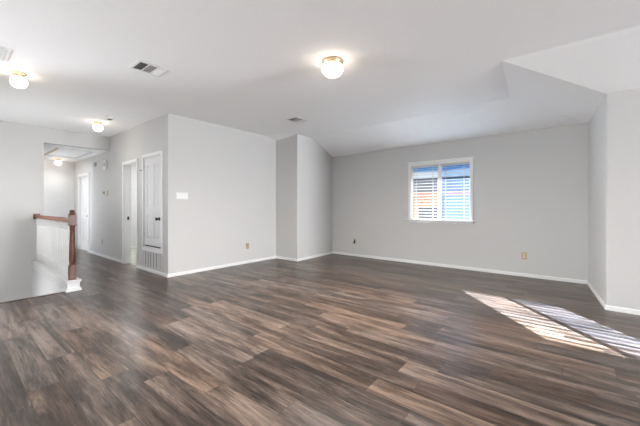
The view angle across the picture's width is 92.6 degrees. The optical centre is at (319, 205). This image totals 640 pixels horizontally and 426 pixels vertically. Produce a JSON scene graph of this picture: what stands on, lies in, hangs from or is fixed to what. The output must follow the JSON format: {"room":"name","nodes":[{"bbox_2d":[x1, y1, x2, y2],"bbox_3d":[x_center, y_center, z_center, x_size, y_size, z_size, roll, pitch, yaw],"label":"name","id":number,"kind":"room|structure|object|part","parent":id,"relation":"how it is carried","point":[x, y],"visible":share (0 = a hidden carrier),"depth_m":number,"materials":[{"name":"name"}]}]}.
{"room":"empty living room","nodes":[
{"label":"empty living room","id":0,"kind":"room"},
{"bbox_2d":[0,291,65,303],"bbox_3d":[-3.825,1.202,3.847,0.065,0.036,0.980,0,0,39],"label":"trim","id":1,"kind":"structure","parent":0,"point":[64,291],"depth_m":3.96,"materials":[{"name":"wood"}]},
{"bbox_2d":[32,268,63,296],"bbox_3d":[-4.498,2.190,5.110,2.580,2.000,0.100,0,0,39],"label":"wall","id":2,"kind":"structure","parent":0,"point":[41,285],"depth_m":5.33,"materials":[{"name":"white paint"}]},
{"bbox_2d":[0,121,109,301],"bbox_3d":[-5.524,0.715,5.989,0.120,4.950,2.380,0,0,39],"label":"wall","id":3,"kind":"structure","parent":0,"point":[21,145],"depth_m":5.78,"materials":[{"name":"paint"}]},
{"bbox_2d":[44,159,73,234],"bbox_3d":[-7.381,-0.110,8.305,0.120,2.600,1.350,0,0,39],"label":"wall","id":4,"kind":"structure","parent":0,"point":[58,180],"depth_m":8.43,"materials":[{"name":"white paint"}]},
{"bbox_2d":[44,143,105,161],"bbox_3d":[-6.253,-1.300,7.394,2.780,0.100,1.110,0,0,39],"label":"ceiling","id":5,"kind":"structure","parent":0,"point":[47,147],"depth_m":7.02,"materials":[{"name":"paint"}]},
{"bbox_2d":[55,158,61,165],"bbox_3d":[-6.945,-1.162,8.113,0.144,0.176,0.144,0,0,39],"label":"ceiling light","id":6,"kind":"object","parent":5,"relation":"attached to","point":[58,162],"visible":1,"depth_m":8.07,"materials":[{"name":"white glass"}]},
{"bbox_2d":[44,148,94,158],"bbox_3d":[-5.972,-1.240,7.264,1.500,0.020,0.680,0,0,39],"label":"attic hatch","id":7,"kind":"object","parent":5,"relation":"attached to","point":[57,152],"visible":0.9,"depth_m":7.25,"materials":[{"name":"paint"}]},
{"bbox_3d":[-5.960,-1.247,7.247,1.340,0.006,0.570,0,0,39],"label":"hatch panel","id":8,"kind":"part","parent":7,"relation":"part of","materials":[{"name":"paint"}]},
{"bbox_2d":[74,113,167,273],"bbox_3d":[-4.725,-0.285,6.951,5.715,2.950,0.120,0,0,39],"label":"wall","id":9,"kind":"structure","parent":0,"point":[105,211],"depth_m":6.61,"materials":[{"name":"paint"}]},
{"bbox_2d":[78,172,88,252],"bbox_3d":[-6.248,0.165,8.164,0.980,2.050,0.146,0,0,39],"label":"door","id":10,"kind":"structure","parent":9,"relation":"in","point":[83,181],"depth_m":8.27,"materials":[{"name":"white paint"}]},
{"bbox_3d":[-6.390,-0.235,8.275,0.252,0.792,0.007,0,0,39],"label":"panel","id":11,"kind":"part","parent":10,"relation":"part of","materials":[{"name":"white paint"}]},
{"bbox_3d":[-6.390,0.650,8.275,0.252,0.622,0.007,0,0,39],"label":"panel","id":12,"kind":"part","parent":10,"relation":"part of","materials":[{"name":"white paint"}]},
{"bbox_3d":[-6.110,-0.235,8.049,0.252,0.792,0.007,0,0,39],"label":"panel","id":13,"kind":"part","parent":10,"relation":"part of","materials":[{"name":"white paint"}]},
{"bbox_3d":[-6.110,0.650,8.049,0.252,0.622,0.007,0,0,39],"label":"panel","id":14,"kind":"part","parent":10,"relation":"part of","materials":[{"name":"white paint"}]},
{"bbox_2d":[103,160,106,169],"bbox_3d":[-4.915,-0.940,6.997,0.150,0.200,0.047,0,0,39],"label":"door chime","id":15,"kind":"object","parent":9,"relation":"attached to","point":[105,161],"visible":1,"depth_m":6.96,"materials":[{"name":"white plastic"}]},
{"bbox_2d":[89,251,167,277],"bbox_3d":[-4.215,1.163,6.454,4.333,0.054,0.013,0,0,39],"label":"baseboard","id":16,"kind":"structure","parent":9,"relation":"attached to","point":[91,252],"depth_m":5.78,"materials":[{"name":"white paint"}]},
{"bbox_2d":[122,159,137,267],"bbox_3d":[-3.764,0.140,6.163,0.780,2.100,0.138,0,0,39],"label":"door","id":17,"kind":"structure","parent":9,"relation":"in","point":[126,166],"depth_m":6.34,"materials":[{"name":"white paint"}]},
{"bbox_2d":[142,250,159,270],"bbox_3d":[-3.038,0.964,5.502,0.720,0.297,0.014,0,0,39],"label":"air vent","id":18,"kind":"object","parent":9,"relation":"in","point":[150,259],"visible":1,"depth_m":5.48,"materials":[{"name":"white metal"}]},
{"bbox_2d":[142,150,162,253],"bbox_3d":[-2.983,-0.068,5.506,0.830,1.765,0.181,0,0,39],"label":"door","id":19,"kind":"structure","parent":9,"relation":"in","point":[152,167],"depth_m":5.49,"materials":[{"name":"white paint"}]},
{"bbox_3d":[-3.107,-0.360,5.580,0.177,0.742,0.007,0,0,39],"label":"panel","id":20,"kind":"part","parent":19,"relation":"part of","materials":[{"name":"white paint"}]},
{"bbox_3d":[-3.107,0.380,5.580,0.177,0.402,0.007,0,0,39],"label":"panel","id":21,"kind":"part","parent":19,"relation":"part of","materials":[{"name":"white paint"}]},
{"bbox_3d":[-2.885,-0.360,5.401,0.177,0.742,0.007,0,0,39],"label":"panel","id":22,"kind":"part","parent":19,"relation":"part of","materials":[{"name":"white paint"}]},
{"bbox_3d":[-2.885,0.380,5.401,0.177,0.402,0.007,0,0,39],"label":"panel","id":23,"kind":"part","parent":19,"relation":"part of","materials":[{"name":"white paint"}]},
{"bbox_2d":[131,165,135,245],"bbox_3d":[-4.486,-0.110,7.497,3.800,2.600,1.030,0,0,39],"label":"wall","id":24,"kind":"structure","parent":0,"point":[133,168],"depth_m":8.68,"materials":[{"name":"white paint"}]},
{"bbox_2d":[168,113,331,273],"bbox_3d":[-1.127,-0.285,6.413,0.790,2.950,3.797,0,0,39],"label":"wall","id":25,"kind":"structure","parent":0,"point":[242,187],"depth_m":6.24,"materials":[{"name":"paint"}]},
{"bbox_2d":[176,192,187,198],"bbox_3d":[-2.384,-0.180,5.278,0.019,0.105,0.194,0,0,39],"label":"light switch","id":26,"kind":"object","parent":25,"relation":"attached to","point":[179,195],"visible":1,"depth_m":5.26,"materials":[{"name":"white plastic"}]},
{"bbox_2d":[168,251,332,276],"bbox_3d":[-1.076,1.163,6.370,0.683,0.054,3.801,0,0,39],"label":"baseboard","id":27,"kind":"structure","parent":25,"relation":"attached to","point":[331,252],"depth_m":6.26,"materials":[{"name":"white paint"}]},
{"bbox_2d":[0,248,639,425],"bbox_3d":[0.335,1.290,1.131,20.900,0.200,10.180,0,0,39],"label":"floor","id":28,"kind":"structure","parent":0,"point":[330,339],"depth_m":2.54,"materials":[{"name":"laminate"}]},
{"bbox_2d":[31,210,81,292],"bbox_3d":[-4.462,0.622,5.100,2.650,1.136,0.180,0,0,39],"label":"stair railing","id":29,"kind":"object","parent":28,"relation":"on","point":[55,254],"visible":1,"depth_m":4.79,"materials":[{"name":"white paint"}]},
{"bbox_3d":[-4.503,0.202,5.133,2.494,0.066,0.062,0,0,39],"label":"handrail","id":30,"kind":"part","parent":29,"relation":"part of","materials":[{"name":"brown wood"}]},
{"bbox_3d":[-3.501,0.583,4.324,0.082,0.915,0.082,0,0,39],"label":"newel post","id":31,"kind":"part","parent":29,"relation":"part of","materials":[{"name":"brown wood"}]},
{"bbox_2d":[0,0,639,156],"bbox_3d":[1.472,-1.440,0.231,18.000,0.420,10.210,0,0,39],"label":"ceiling","id":32,"kind":"structure","parent":0,"point":[415,72],"depth_m":3.26,"materials":[{"name":"paint"}]},
{"bbox_2d":[0,46,11,61],"bbox_3d":[-3.329,-1.544,3.009,0.400,0.012,0.380,0,0,39],"label":"ceiling vent","id":33,"kind":"object","parent":32,"relation":"in","point":[4,52],"visible":1,"depth_m":3.09,"materials":[{"name":"white metal"}]},
{"bbox_2d":[9,70,27,88],"bbox_3d":[-3.509,-1.462,3.566,0.156,0.176,0.156,0,0,39],"label":"ceiling light","id":34,"kind":"object","parent":32,"relation":"attached to","point":[18,80],"visible":1,"depth_m":3.52,"materials":[{"name":"white glass"}]},
{"bbox_2d":[93,121,102,131],"bbox_3d":[-4.097,-1.462,5.647,0.156,0.176,0.156,0,0,39],"label":"ceiling light","id":35,"kind":"object","parent":32,"relation":"attached to","point":[97,126],"visible":1,"depth_m":5.60,"materials":[{"name":"white glass"}]},
{"bbox_2d":[105,116,113,119],"bbox_3d":[-3.670,-1.528,5.340,0.136,0.043,0.136,0,0,39],"label":"smoke detector","id":36,"kind":"object","parent":32,"relation":"attached to","point":[106,117],"visible":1,"depth_m":5.30,"materials":[{"name":"white plastic"}]},
{"bbox_2d":[129,60,169,76],"bbox_3d":[-1.918,-1.544,3.451,0.280,0.012,0.330,0,0,39],"label":"ceiling vent","id":37,"kind":"object","parent":32,"relation":"in","point":[139,65],"visible":1,"depth_m":3.44,"materials":[{"name":"white metal"}]},
{"bbox_2d":[285,116,308,122],"bbox_3d":[-0.408,-1.544,5.496,0.280,0.012,0.320,0,0,39],"label":"ceiling vent","id":38,"kind":"object","parent":32,"relation":"in","point":[296,119],"visible":1,"depth_m":5.46,"materials":[{"name":"white metal"}]},
{"bbox_2d":[322,56,342,77],"bbox_3d":[0.135,-1.464,3.271,0.230,0.172,0.230,0,0,39],"label":"ceiling light","id":39,"kind":"object","parent":32,"relation":"attached to","point":[332,67],"visible":1,"depth_m":3.19,"materials":[{"name":"white glass"}]},
{"bbox_2d":[332,123,587,280],"bbox_3d":[2.230,-0.285,6.200,5.080,2.950,0.090,0,0,39],"label":"wall","id":40,"kind":"structure","parent":0,"point":[530,188],"depth_m":5.47,"materials":[{"name":"paint"}]},
{"bbox_2d":[406,157,475,223],"bbox_3d":[2.358,-0.287,6.061,1.325,1.245,0.145,0,0,39],"label":"window","id":41,"kind":"structure","parent":40,"relation":"in","point":[464,159],"depth_m":6.07,"materials":[{"name":"white paint"}]},
{"bbox_3d":[2.159,-0.277,6.285,0.540,1.103,0.022,0,0,39],"label":"frame","id":42,"kind":"part","parent":41,"relation":"part of","materials":[{"name":"white paint"}]},
{"bbox_2d":[411,164,437,219],"bbox_3d":[2.130,-0.277,6.243,0.540,1.100,0.066,0,0,39],"label":"blind","id":43,"kind":"object","parent":41,"relation":"attached to","point":[435,165],"visible":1,"depth_m":6.21,"materials":[{"name":"white plastic"}]},
{"bbox_3d":[2.267,-0.268,6.142,0.004,1.045,0.051,0,0,39],"label":"ladder cord","id":44,"kind":"part","parent":43,"relation":"part of","materials":[{"name":"white fabric"}]},
{"bbox_3d":[2.358,0.305,6.061,1.325,0.060,0.145,0,0,39],"label":"sill","id":45,"kind":"part","parent":41,"relation":"part of","materials":[{"name":"white paint"}]},
{"bbox_3d":[2.617,-0.277,5.915,0.534,1.103,0.022,0,0,39],"label":"frame","id":46,"kind":"part","parent":41,"relation":"part of","materials":[{"name":"white paint"}]},
{"bbox_2d":[440,162,469,220],"bbox_3d":[2.588,-0.277,5.883,0.536,1.100,0.051,0,0,39],"label":"blind","id":47,"kind":"object","parent":41,"relation":"attached to","point":[459,163],"visible":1,"depth_m":5.84,"materials":[{"name":"white plastic"}]},
{"bbox_2d":[333,251,586,283],"bbox_3d":[2.192,1.163,6.165,4.835,0.054,0.013,0,0,39],"label":"baseboard","id":48,"kind":"structure","parent":40,"relation":"attached to","point":[334,252],"depth_m":5.62,"materials":[{"name":"white paint"}]},
{"bbox_2d":[522,252,526,258],"bbox_3d":[3.441,0.840,5.158,0.072,0.116,0.010,0,0,39],"label":"wall outlet","id":49,"kind":"object","parent":40,"relation":"attached to","point":[524,254],"visible":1,"depth_m":5.15,"materials":[{"name":"beige plastic"}]},
{"bbox_2d":[588,88,639,309],"bbox_3d":[6.975,-0.285,0.525,1.366,2.950,9.991,0,0,-43],"label":"wall","id":50,"kind":"structure","parent":0,"point":[614,127],"depth_m":3.47,"materials":[{"name":"paint"}]},
{"bbox_2d":[587,281,639,314],"bbox_3d":[6.864,1.163,0.525,1.361,0.054,9.891,0,0,-42],"label":"baseboard","id":51,"kind":"structure","parent":50,"relation":"attached to","point":[606,307],"depth_m":3.47,"materials":[{"name":"white paint"}]},
{"label":"outside","id":52,"kind":"structure","parent":0,"visible":0},
{"bbox_3d":[16.997,4.290,29.011,70.000,0.200,53.500,0,0,39],"label":"ground","id":53,"kind":"structure","parent":52,"visible":0},
{"bbox_2d":[413,176,469,219],"bbox_3d":[7.716,1.380,17.516,16.600,5.620,7.850,0,0,39],"label":"house","id":54,"kind":"structure","parent":53,"relation":"on","point":[451,202],"depth_m":14.74,"materials":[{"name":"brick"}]}
]}

